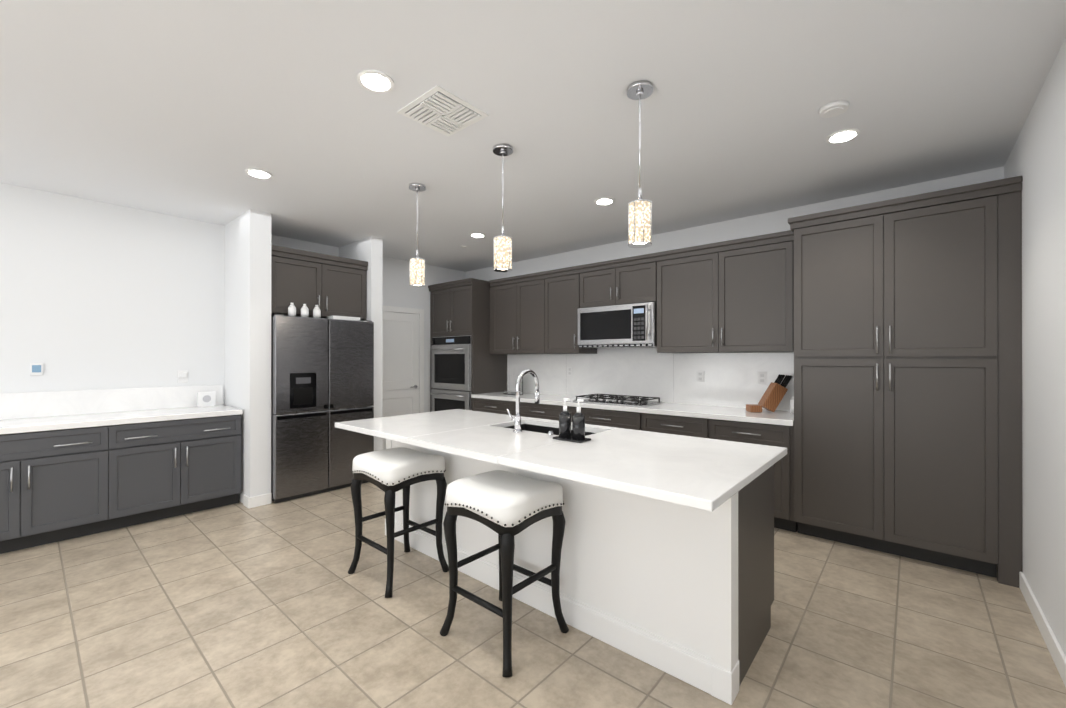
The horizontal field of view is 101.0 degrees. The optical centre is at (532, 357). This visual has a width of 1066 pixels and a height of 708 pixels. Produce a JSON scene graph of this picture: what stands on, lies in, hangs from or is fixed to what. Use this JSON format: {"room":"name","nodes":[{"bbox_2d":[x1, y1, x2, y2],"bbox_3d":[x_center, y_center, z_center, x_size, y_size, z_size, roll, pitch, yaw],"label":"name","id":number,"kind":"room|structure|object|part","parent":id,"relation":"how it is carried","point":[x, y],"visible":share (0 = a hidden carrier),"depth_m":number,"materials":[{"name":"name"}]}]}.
{"room":"kitchen","nodes":[
{"label":"kitchen","id":0,"kind":"room"},
{"bbox_2d":[0,182,464,412],"bbox_3d":[-3.835,0.011,4.013,0.150,2.780,8.220,0,0,41],"label":"wall","id":1,"kind":"structure","parent":0,"point":[95,295],"depth_m":3.96,"materials":[{"name":"white paint"}]},
{"bbox_2d":[30,363,42,375],"bbox_3d":[-4.074,0.100,3.606,0.020,0.100,0.070,0,0,41],"label":"thermostat","id":2,"kind":"object","parent":1,"relation":"attached to","point":[36,368],"visible":1,"depth_m":3.60,"materials":[{"name":"white plastic"}]},
{"bbox_2d":[0,385,222,420],"bbox_3d":[-4.223,0.389,3.431,0.020,0.210,3.032,0,0,41],"label":"backsplash","id":3,"kind":"structure","parent":1,"relation":"attached to","point":[52,403],"depth_m":3.87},
{"bbox_2d":[178,370,187,382],"bbox_3d":[-3.443,0.191,4.322,0.035,0.120,0.080,0,0,41],"label":"outlet","id":4,"kind":"object","parent":1,"relation":"attached to","point":[182,376],"visible":1,"depth_m":4.32,"materials":[{"name":"white plastic"}]},
{"bbox_2d":[271,245,367,319],"bbox_3d":[-2.494,-0.764,4.884,0.736,0.663,1.026,0,0,41],"label":"upper cabinet","id":5,"kind":"object","parent":1,"relation":"attached to","point":[330,285],"visible":0.62,"depth_m":4.63,"materials":[{"name":"grey wood"}]},
{"bbox_2d":[383,306,423,448],"bbox_3d":[-1.903,0.350,6.077,0.066,2.102,0.960,0,0,41],"label":"pantry door","id":6,"kind":"structure","parent":1,"relation":"in","point":[403,361],"depth_m":6.19,"materials":[{"name":"white wood"}]},
{"bbox_2d":[224,209,275,502],"bbox_3d":[-2.859,0.011,4.399,0.760,2.780,0.180,0,0,41],"label":"wall","id":7,"kind":"structure","parent":0,"point":[248,239],"depth_m":4.18,"materials":[{"name":"white paint"}]},
{"bbox_2d":[340,236,383,450],"bbox_3d":[-2.081,0.013,5.299,0.760,2.780,0.140,0,0,41],"label":"wall","id":8,"kind":"structure","parent":0,"point":[370,249],"depth_m":5.06,"materials":[{"name":"white paint"}]},
{"bbox_2d":[0,482,1065,707],"bbox_3d":[-1.528,1.457,2.015,6.550,0.120,8.820,0,0,41],"label":"floor","id":9,"kind":"structure","parent":0,"point":[271,605],"depth_m":2.22,"materials":[{"name":"tile"}]},
{"bbox_2d":[0,425,111,553],"bbox_3d":[-3.893,0.970,3.338,0.639,0.860,0.905,0,0,41],"label":"base cabinet","id":10,"kind":"object","parent":9,"relation":"on","point":[76,463],"depth_m":3.26,"materials":[{"name":"grey wood"}]},
{"bbox_2d":[0,405,242,432],"bbox_3d":[-3.986,0.517,3.225,0.648,0.046,3.032,0,0,41],"label":"countertop","id":11,"kind":"structure","parent":10,"relation":"on","point":[17,423],"depth_m":3.60,"materials":[{"name":"white stone"}]},
{"bbox_2d":[197,391,215,406],"bbox_3d":[-3.273,0.421,4.406,0.065,0.149,0.150,0,0,41],"label":"hub","id":12,"kind":"object","parent":11,"relation":"on","point":[206,399],"visible":1,"depth_m":4.40,"materials":[{"name":"white plastic"}]},
{"bbox_2d":[112,413,242,529],"bbox_3d":[-3.297,0.971,4.027,0.639,0.860,0.917,0,0,41],"label":"base cabinet","id":13,"kind":"object","parent":9,"relation":"on","point":[177,466],"depth_m":3.79,"materials":[{"name":"grey wood"}]},
{"bbox_2d":[271,303,373,502],"bbox_3d":[-2.425,0.428,4.816,0.829,1.937,1.010,0,0,41],"label":"refrigerator","id":14,"kind":"object","parent":9,"relation":"on","point":[322,376],"depth_m":4.46,"materials":[{"name":"grey metal"}]},
{"bbox_3d":[-2.193,-0.470,4.620,0.150,0.140,0.716,0,0,41],"label":"items on top of the fridge","id":15,"kind":"part","parent":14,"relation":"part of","materials":[{"name":"white ceramic"}]},
{"bbox_2d":[348,447,448,597],"bbox_3d":[-0.874,1.019,2.864,0.504,0.775,0.463,0,0,41],"label":"stool","id":16,"kind":"object","parent":9,"relation":"on","point":[390,472],"visible":1,"depth_m":2.77,"materials":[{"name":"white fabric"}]},
{"bbox_2d":[428,278,507,411],"bbox_3d":[-0.983,0.170,6.460,0.956,2.470,0.784,0,0,41],"label":"tall cabinet","id":17,"kind":"object","parent":9,"relation":"on","point":[464,364],"visible":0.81,"depth_m":6.13,"materials":[{"name":"grey wood"}]},
{"bbox_2d":[472,400,514,415],"bbox_3d":[-0.300,0.974,5.922,0.775,0.860,0.699,0,0,41],"label":"base cabinet","id":18,"kind":"object","parent":9,"relation":"on","point":[490,406],"depth_m":5.63,"materials":[{"name":"grey wood"}]},
{"bbox_2d":[440,470,568,676],"bbox_3d":[-0.144,1.018,2.232,0.504,0.775,0.463,0,0,41],"label":"stool","id":19,"kind":"object","parent":9,"relation":"on","point":[507,506],"visible":1,"depth_m":2.12,"materials":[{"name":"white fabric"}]},
{"bbox_2d":[515,404,562,420],"bbox_3d":[0.298,0.973,5.405,0.805,0.860,0.699,0,0,41],"label":"base cabinet","id":20,"kind":"object","parent":9,"relation":"on","point":[542,411],"depth_m":5.12,"materials":[{"name":"grey wood"}]},
{"bbox_2d":[385,441,773,704],"bbox_3d":[0.078,0.957,2.915,2.598,0.884,0.806,0,0,41],"label":"kitchen island","id":21,"kind":"object","parent":9,"relation":"on","point":[667,559],"depth_m":2.06,"materials":[{"name":"white"}]},
{"bbox_2d":[335,409,786,512],"bbox_3d":[-0.056,0.496,2.772,2.708,0.036,1.150,0,0,41],"label":"island countertop","id":22,"kind":"structure","parent":21,"relation":"on","point":[689,472],"depth_m":2.20,"materials":[{"name":"white stone"}]},
{"bbox_2d":[506,369,539,432],"bbox_3d":[-0.062,0.278,2.894,0.120,0.399,0.236,0,0,41],"label":"faucet","id":23,"kind":"object","parent":22,"relation":"on","point":[517,419],"visible":1,"depth_m":2.81,"materials":[{"name":"silver metal"}]},
{"bbox_2d":[503,421,598,436],"bbox_3d":[0.098,0.630,3.002,0.784,0.254,0.424,0,0,41],"label":"sink","id":24,"kind":"object","parent":22,"relation":"in","point":[534,426],"depth_m":3.28,"materials":[{"name":"silver metal"}]},
{"bbox_2d":[553,398,590,442],"bbox_3d":[0.224,0.358,2.537,0.200,0.237,0.110,0,0,41],"label":"soap dispensers","id":25,"kind":"object","parent":22,"relation":"on","point":[578,426],"visible":1,"depth_m":2.50,"materials":[{"name":"black"}]},
{"bbox_2d":[567,408,642,430],"bbox_3d":[0.942,0.972,4.848,0.900,0.860,0.699,0,0,41],"label":"base cabinet","id":26,"kind":"object","parent":9,"relation":"on","point":[593,416],"depth_m":4.51,"materials":[{"name":"grey wood"}]},
{"bbox_2d":[643,412,710,438],"bbox_3d":[1.528,0.971,4.341,0.649,0.860,0.699,0,0,41],"label":"base cabinet","id":27,"kind":"object","parent":9,"relation":"on","point":[677,425],"depth_m":4.05,"materials":[{"name":"grey wood"}]},
{"bbox_2d":[711,420,797,531],"bbox_3d":[2.019,0.970,3.915,0.651,0.860,0.699,0,0,41],"label":"base cabinet","id":28,"kind":"object","parent":9,"relation":"on","point":[728,430],"depth_m":3.53,"materials":[{"name":"grey wood"}]},
{"bbox_2d":[471,392,793,427],"bbox_3d":[0.832,0.520,4.935,3.780,0.045,0.713,0,0,41],"label":"countertop","id":29,"kind":"structure","parent":28,"relation":"on","point":[700,411],"depth_m":4.25,"materials":[{"name":"white stone"}]},
{"bbox_2d":[503,375,522,394],"bbox_3d":[-0.269,0.368,5.894,0.280,0.260,0.092,0,0,41],"label":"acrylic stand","id":30,"kind":"object","parent":29,"relation":"on","point":[511,384],"visible":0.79,"depth_m":5.92,"materials":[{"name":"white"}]},
{"bbox_2d":[573,394,662,406],"bbox_3d":[0.927,0.465,4.838,0.850,0.061,0.500,0,0,41],"label":"gas cooktop","id":31,"kind":"object","parent":29,"relation":"in","point":[624,400],"visible":1,"depth_m":4.72,"materials":[{"name":"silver metal"}]},
{"bbox_2d":[746,374,791,411],"bbox_3d":[2.137,0.325,3.975,0.363,0.338,0.120,0,0,6],"label":"knife block","id":32,"kind":"object","parent":29,"relation":"on","point":[773,395],"visible":1,"depth_m":3.92,"materials":[{"name":"brown wood"}]},
{"bbox_2d":[790,396,793,412],"bbox_3d":[2.317,0.419,3.900,0.060,0.150,0.060,0,0,41],"label":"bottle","id":33,"kind":"object","parent":29,"relation":"on","point":[792,405],"visible":0.48,"depth_m":3.89,"materials":[{"name":"white plastic"}]},
{"bbox_2d":[788,176,1021,587],"bbox_3d":[2.698,0.154,3.305,1.241,2.490,0.736,0,0,41],"label":"pantry cabinet","id":34,"kind":"object","parent":9,"relation":"on","point":[907,376],"visible":1,"depth_m":2.98,"materials":[{"name":"grey wood"}]},
{"bbox_2d":[0,0,1065,271],"bbox_3d":[-1.528,-1.443,2.020,6.550,0.120,8.820,0,0,41],"label":"ceiling","id":35,"kind":"structure","parent":0,"point":[190,108],"depth_m":2.43,"materials":[{"name":"white paint"}]},
{"bbox_2d":[245,168,272,178],"bbox_3d":[-2.057,-1.375,3.297,0.176,0.011,0.176,0,0,41],"label":"recessed light","id":36,"kind":"object","parent":35,"relation":"in","point":[258,173],"visible":0.98,"depth_m":3.28,"materials":[{"name":"white plastic"}]},
{"bbox_2d":[357,69,393,92],"bbox_3d":[-0.786,-1.377,2.197,0.176,0.011,0.176,0,0,41],"label":"recessed light","id":37,"kind":"object","parent":35,"relation":"in","point":[372,80],"visible":1,"depth_m":2.19,"materials":[{"name":"white"}]},
{"bbox_2d":[409,183,425,286],"bbox_3d":[-0.933,-0.976,3.540,0.132,0.808,0.132,0,0,41],"label":"pendant light","id":38,"kind":"object","parent":35,"relation":"hanging from","point":[417,271],"visible":1,"depth_m":3.50,"materials":[{"name":"beige glass"}]},
{"bbox_2d":[397,85,488,136],"bbox_3d":[-0.507,-1.373,2.485,0.365,0.016,0.360,0,0,41],"label":"ceiling vent","id":39,"kind":"object","parent":35,"relation":"in","point":[437,108],"visible":1,"depth_m":2.45,"materials":[{"name":"white metal"}]},
{"bbox_2d":[470,233,485,237],"bbox_3d":[-0.623,-1.372,4.953,0.176,0.011,0.176,0,0,41],"label":"recessed light","id":40,"kind":"object","parent":35,"relation":"in","point":[478,235],"visible":0.94,"depth_m":4.93,"materials":[{"name":"white"}]},
{"bbox_2d":[493,144,512,271],"bbox_3d":[-0.199,-0.977,2.905,0.132,0.808,0.132,0,0,41],"label":"pendant light","id":41,"kind":"object","parent":35,"relation":"hanging from","point":[502,253],"visible":1,"depth_m":2.86,"materials":[{"name":"beige glass"}]},
{"bbox_2d":[594,197,614,204],"bbox_3d":[0.631,-1.374,3.880,0.176,0.011,0.176,0,0,41],"label":"recessed light","id":42,"kind":"object","parent":35,"relation":"in","point":[604,201],"visible":0.96,"depth_m":3.86,"materials":[{"name":"white"}]},
{"bbox_2d":[627,80,652,247],"bbox_3d":[0.549,-0.979,2.257,0.132,0.808,0.132,0,0,41],"label":"pendant light","id":43,"kind":"object","parent":35,"relation":"hanging from","point":[640,222],"visible":1,"depth_m":2.22,"materials":[{"name":"beige glass"}]},
{"bbox_2d":[819,100,848,117],"bbox_3d":[1.664,-1.366,2.431,0.140,0.030,0.140,0,0,41],"label":"smoke detector","id":44,"kind":"object","parent":35,"relation":"attached to","point":[834,109],"visible":1,"depth_m":2.41,"materials":[{"name":"white plastic"}]},
{"bbox_2d":[826,128,859,143],"bbox_3d":[1.932,-1.376,2.741,0.176,0.011,0.176,0,0,41],"label":"recessed light","id":45,"kind":"object","parent":35,"relation":"in","point":[842,136],"visible":0.96,"depth_m":2.73,"materials":[{"name":"white"}]},
{"bbox_2d":[465,167,1003,354],"bbox_3d":[1.210,0.013,5.182,6.550,2.780,0.150,0,0,41],"label":"wall","id":46,"kind":"structure","parent":0,"point":[759,224],"depth_m":4.46,"materials":[{"name":"white paint"}]},
{"bbox_2d":[489,274,544,353],"bbox_3d":[-0.110,-0.535,5.959,1.013,0.984,0.399,0,0,41],"label":"upper cabinet","id":47,"kind":"object","parent":46,"relation":"attached to","point":[517,305],"depth_m":5.77,"materials":[{"name":"grey wood"}]},
{"bbox_2d":[545,266,597,353],"bbox_3d":[0.472,-0.536,5.455,0.527,0.984,0.399,0,0,41],"label":"upper cabinet","id":48,"kind":"object","parent":46,"relation":"attached to","point":[562,287],"depth_m":5.30,"materials":[{"name":"grey wood"}]},
{"bbox_2d":[581,254,656,307],"bbox_3d":[1.033,-0.799,4.970,0.956,0.459,0.399,0,0,41],"label":"upper cabinet","id":49,"kind":"object","parent":46,"relation":"attached to","point":[634,280],"depth_m":4.78,"materials":[{"name":"grey wood"}]},
{"bbox_2d":[578,302,656,347],"bbox_3d":[0.996,-0.338,4.927,0.940,0.456,0.512,0,0,41],"label":"microwave","id":50,"kind":"object","parent":49,"relation":"attached to","point":[634,325],"visible":0.98,"depth_m":4.73,"materials":[{"name":"silver metal"}]},
{"bbox_2d":[507,352,793,411],"bbox_3d":[1.059,0.228,5.198,3.780,0.538,0.018,0,0,41],"label":"backsplash","id":51,"kind":"structure","parent":46,"relation":"attached to","point":[730,379],"depth_m":4.85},
{"bbox_2d":[567,367,571,375],"bbox_3d":[0.476,0.183,5.685,0.080,0.120,0.008,0,0,41],"label":"outlet","id":52,"kind":"object","parent":51,"relation":"attached to","point":[569,371],"visible":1,"depth_m":5.68,"materials":[{"name":"white plastic"}]},
{"bbox_2d":[696,371,703,381],"bbox_3d":[1.746,0.202,4.585,0.080,0.120,0.008,0,0,41],"label":"outlet","id":53,"kind":"object","parent":51,"relation":"attached to","point":[699,376],"visible":1,"depth_m":4.58,"materials":[{"name":"white plastic"}]},
{"bbox_2d":[758,372,766,384],"bbox_3d":[2.192,0.201,4.199,0.080,0.120,0.008,0,0,41],"label":"outlet","id":54,"kind":"object","parent":51,"relation":"attached to","point":[762,377],"visible":1,"depth_m":4.20,"materials":[{"name":"white plastic"}]},
{"bbox_2d":[657,234,793,352],"bbox_3d":[1.879,-0.538,4.238,1.282,0.984,0.399,0,0,41],"label":"upper cabinet","id":55,"kind":"object","parent":46,"relation":"attached to","point":[734,296],"depth_m":4.05,"materials":[{"name":"grey wood"}]},
{"bbox_2d":[1004,37,1065,655],"bbox_3d":[0.778,0.004,0.021,0.150,2.780,8.220,0,0,41],"label":"wall","id":56,"kind":"structure","parent":0,"point":[1036,160],"depth_m":2.19,"materials":[{"name":"white paint"}]},
{"bbox_2d":[1019,572,1065,686],"bbox_3d":[0.491,1.343,-0.186,0.014,0.100,7.535,0,0,41],"label":"baseboard","id":57,"kind":"structure","parent":56,"relation":"attached to","point":[1057,654],"depth_m":2.15,"materials":[{"name":"white"}]}
]}

